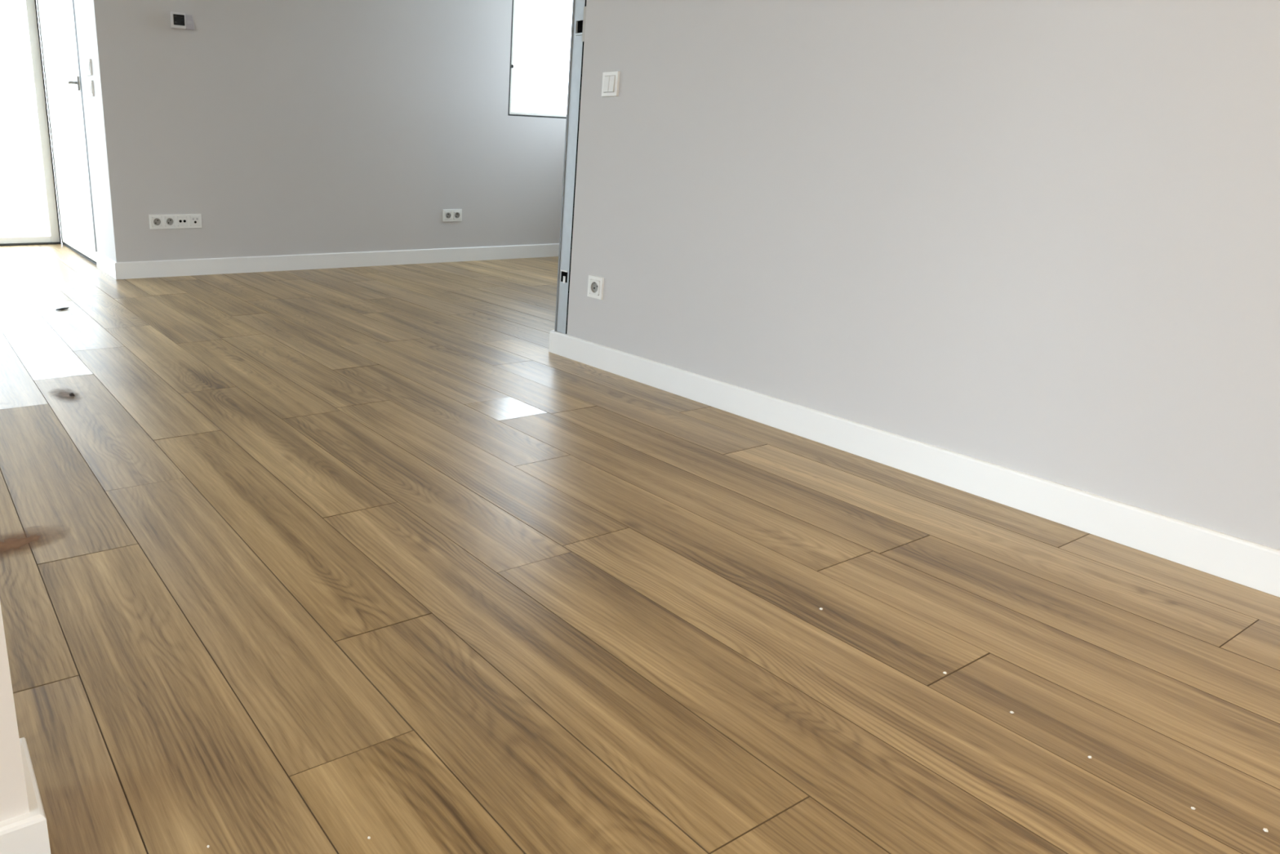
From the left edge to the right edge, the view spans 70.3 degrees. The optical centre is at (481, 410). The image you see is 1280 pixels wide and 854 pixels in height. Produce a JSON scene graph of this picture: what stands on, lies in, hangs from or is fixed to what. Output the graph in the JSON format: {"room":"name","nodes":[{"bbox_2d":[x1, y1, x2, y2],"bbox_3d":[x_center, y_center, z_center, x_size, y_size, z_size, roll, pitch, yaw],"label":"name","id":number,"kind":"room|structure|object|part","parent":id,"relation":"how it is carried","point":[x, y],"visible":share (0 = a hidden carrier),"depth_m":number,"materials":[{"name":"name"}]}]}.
{"room":"empty living room","nodes":[
{"label":"empty living room","id":0,"kind":"room"},
{"bbox_2d":[0,603,29,822],"bbox_3d":[-1.305,-0.586,0.159,1.947,2.550,0.132,-9,20,-32],"label":"wall","id":1,"kind":"structure","parent":0,"point":[14,802],"depth_m":0.94,"materials":[{"name":"white paint"}]},
{"bbox_2d":[0,737,50,853],"bbox_3d":[-1.337,0.591,0.517,1.961,0.088,0.160,-9,20,-32],"label":"baseboard","id":2,"kind":"structure","parent":1,"relation":"attached to","point":[27,833],"depth_m":0.96,"materials":[{"name":"white paint"}]},
{"bbox_2d":[73,0,109,257],"bbox_3d":[-2.491,-2.230,5.499,0.180,2.550,1.643,-9,20,-32],"label":"wall","id":3,"kind":"structure","parent":0,"point":[80,6],"depth_m":5.08,"materials":[{"name":"grey paint"}]},
{"bbox_2d":[36,0,97,265],"bbox_3d":[-2.623,-2.100,5.668,0.215,2.305,1.295,-9,20,-32],"label":"door","id":4,"kind":"structure","parent":3,"relation":"in","point":[46,8],"depth_m":5.99,"materials":[{"name":"white wood"}]},
{"bbox_3d":[-2.426,-1.928,5.246,0.049,0.023,0.141,-9,20,-32],"label":"lever","id":5,"kind":"part","parent":4,"relation":"part of","materials":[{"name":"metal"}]},
{"bbox_3d":[-2.369,-1.915,5.212,0.010,0.080,0.035,-9,20,-32],"label":"handle","id":6,"kind":"part","parent":4,"relation":"part of","materials":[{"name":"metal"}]},
{"bbox_2d":[84,58,92,76],"bbox_3d":[-2.176,-1.891,4.910,0.013,0.084,0.155,-9,20,-32],"label":"light switch","id":7,"kind":"object","parent":3,"relation":"attached to","point":[87,63],"visible":1,"depth_m":4.88,"materials":[{"name":"white plastic"}]},
{"bbox_2d":[85,80,94,97],"bbox_3d":[-2.179,-1.786,4.941,0.013,0.084,0.155,-9,20,-32],"label":"light switch","id":8,"kind":"object","parent":3,"relation":"attached to","point":[89,84],"visible":1,"depth_m":4.91,"materials":[{"name":"white plastic"}]},
{"bbox_2d":[86,0,566,262],"bbox_3d":[-0.580,-2.222,5.675,3.558,2.550,0.180,-9,20,-32],"label":"wall","id":9,"kind":"structure","parent":0,"point":[291,126],"depth_m":5.42,"materials":[{"name":"grey paint"}]},
{"bbox_2d":[148,213,201,229],"bbox_3d":[-1.757,-1.085,5.109,0.294,0.081,0.011,-9,20,-32],"label":"power outlet","id":10,"kind":"object","parent":9,"relation":"attached to","point":[169,220],"visible":1,"depth_m":5.10,"materials":[{"name":"white plastic"}]},
{"bbox_2d":[169,11,194,30],"bbox_3d":[-1.633,-2.121,4.848,0.123,0.081,0.030,-9,20,-32],"label":"thermostat","id":11,"kind":"object","parent":9,"relation":"attached to","point":[180,20],"visible":1,"depth_m":4.83,"materials":[{"name":"grey plastic"}]},
{"bbox_2d":[95,243,559,279],"bbox_3d":[-0.711,-1.087,6.153,3.570,0.095,0.525,-9,20,-32],"label":"baseboard","id":12,"kind":"structure","parent":9,"relation":"attached to","point":[189,267],"depth_m":5.61,"materials":[{"name":"white paint"}]},
{"bbox_2d":[442,208,462,221],"bbox_3d":[-0.202,-1.337,6.102,0.152,0.081,0.010,-9,20,-32],"label":"power outlet","id":13,"kind":"object","parent":9,"relation":"attached to","point":[452,215],"visible":1,"depth_m":6.10,"materials":[{"name":"white plastic"}]},
{"bbox_2d":[507,0,566,118],"bbox_3d":[0.481,-2.674,6.188,0.717,1.214,0.066,-9,20,-32],"label":"window","id":14,"kind":"structure","parent":9,"relation":"in","point":[509,113],"depth_m":6.11,"materials":[{"name":"white plastic"}]},
{"bbox_2d":[0,243,1279,853],"bbox_3d":[-0.793,0.134,2.344,8.240,0.055,10.030,-9,20,-32],"label":"floor","id":15,"kind":"structure","parent":0,"point":[326,561],"depth_m":1.59,"materials":[{"name":"brown laminate"}]},
{"bbox_2d":[0,533,44,553],"bbox_3d":[-0.946,0.268,1.782,0.140,0.001,0.240,15,21,38],"label":"smear","id":16,"kind":"object","parent":15,"relation":"on","point":[20,541],"visible":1,"depth_m":1.79,"materials":[{"name":"brown"}]},
{"bbox_2d":[55,306,69,310],"bbox_3d":[-1.942,-0.470,4.117,0.019,0.010,0.077,10,19,26],"label":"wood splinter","id":17,"kind":"object","parent":15,"relation":"on","point":[60,308],"visible":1,"depth_m":4.11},
{"bbox_2d":[55,391,75,399],"bbox_3d":[-1.309,-0.048,2.796,0.090,0.001,0.220,-12,21,-38],"label":"scuff mark","id":18,"kind":"object","parent":15,"relation":"on","point":[62,394],"visible":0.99,"depth_m":2.80,"materials":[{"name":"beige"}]},
{"bbox_2d":[566,0,1279,550],"bbox_3d":[1.861,-0.764,1.088,0.100,2.550,5.278,-9,20,-32],"label":"wall","id":19,"kind":"structure","parent":0,"point":[1040,238],"depth_m":2.14,"materials":[{"name":"grey paint"}]},
{"bbox_2d":[554,0,585,333],"bbox_3d":[0.384,-1.495,3.208,0.093,2.462,0.068,-9,20,-32],"label":"door frame","id":20,"kind":"structure","parent":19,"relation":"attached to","point":[576,43],"depth_m":3.35,"materials":[{"name":"metal"}]},
{"bbox_2d":[565,0,586,333],"bbox_3d":[0.376,-1.480,3.157,0.013,2.462,0.012,-9,20,-32],"label":"trim","id":21,"kind":"structure","parent":19,"relation":"attached to","point":[585,0],"depth_m":3.34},
{"bbox_2d":[582,6,586,41],"bbox_3d":[0.386,-1.992,2.998,0.003,1.390,0.013,-9,20,-32],"label":"trim","id":22,"kind":"structure","parent":19,"relation":"attached to","point":[584,7],"depth_m":3.18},
{"bbox_2d":[586,274,604,299],"bbox_3d":[0.422,-0.459,3.315,0.010,0.083,0.083,-9,20,-32],"label":"power outlet","id":23,"kind":"object","parent":19,"relation":"attached to","point":[595,283],"visible":1,"depth_m":3.31,"materials":[{"name":"white plastic"}]},
{"bbox_2d":[601,71,620,97],"bbox_3d":[0.446,-1.138,3.102,0.015,0.082,0.082,-9,20,-32],"label":"light switch","id":24,"kind":"object","parent":19,"relation":"attached to","point":[611,80],"visible":1,"depth_m":3.09,"materials":[{"name":"white plastic"}]},
{"bbox_2d":[548,329,1279,596],"bbox_3d":[1.793,0.403,1.476,0.112,0.088,5.372,-9,20,-32],"label":"baseboard","id":25,"kind":"structure","parent":19,"relation":"attached to","point":[1243,562],"depth_m":2.20,"materials":[{"name":"white paint"}]},
{"bbox_3d":[-4.924,-2.151,4.977,4.462,2.550,0.130,-9,20,-32],"label":"wall","id":26,"kind":"structure","parent":0,"visible":0},
{"bbox_2d":[0,0,61,245],"bbox_3d":[-3.929,-2.156,5.620,2.112,2.250,0.087,-9,20,-32],"label":"door","id":27,"kind":"structure","parent":26,"relation":"in","point":[31,11],"depth_m":6.27,"materials":[{"name":"plastic"}]},
{"label":"outside","id":28,"kind":"structure","parent":0,"visible":0},
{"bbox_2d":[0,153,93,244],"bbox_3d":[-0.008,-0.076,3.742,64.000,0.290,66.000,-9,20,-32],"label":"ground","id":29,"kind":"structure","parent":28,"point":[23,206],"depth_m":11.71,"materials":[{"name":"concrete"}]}
]}

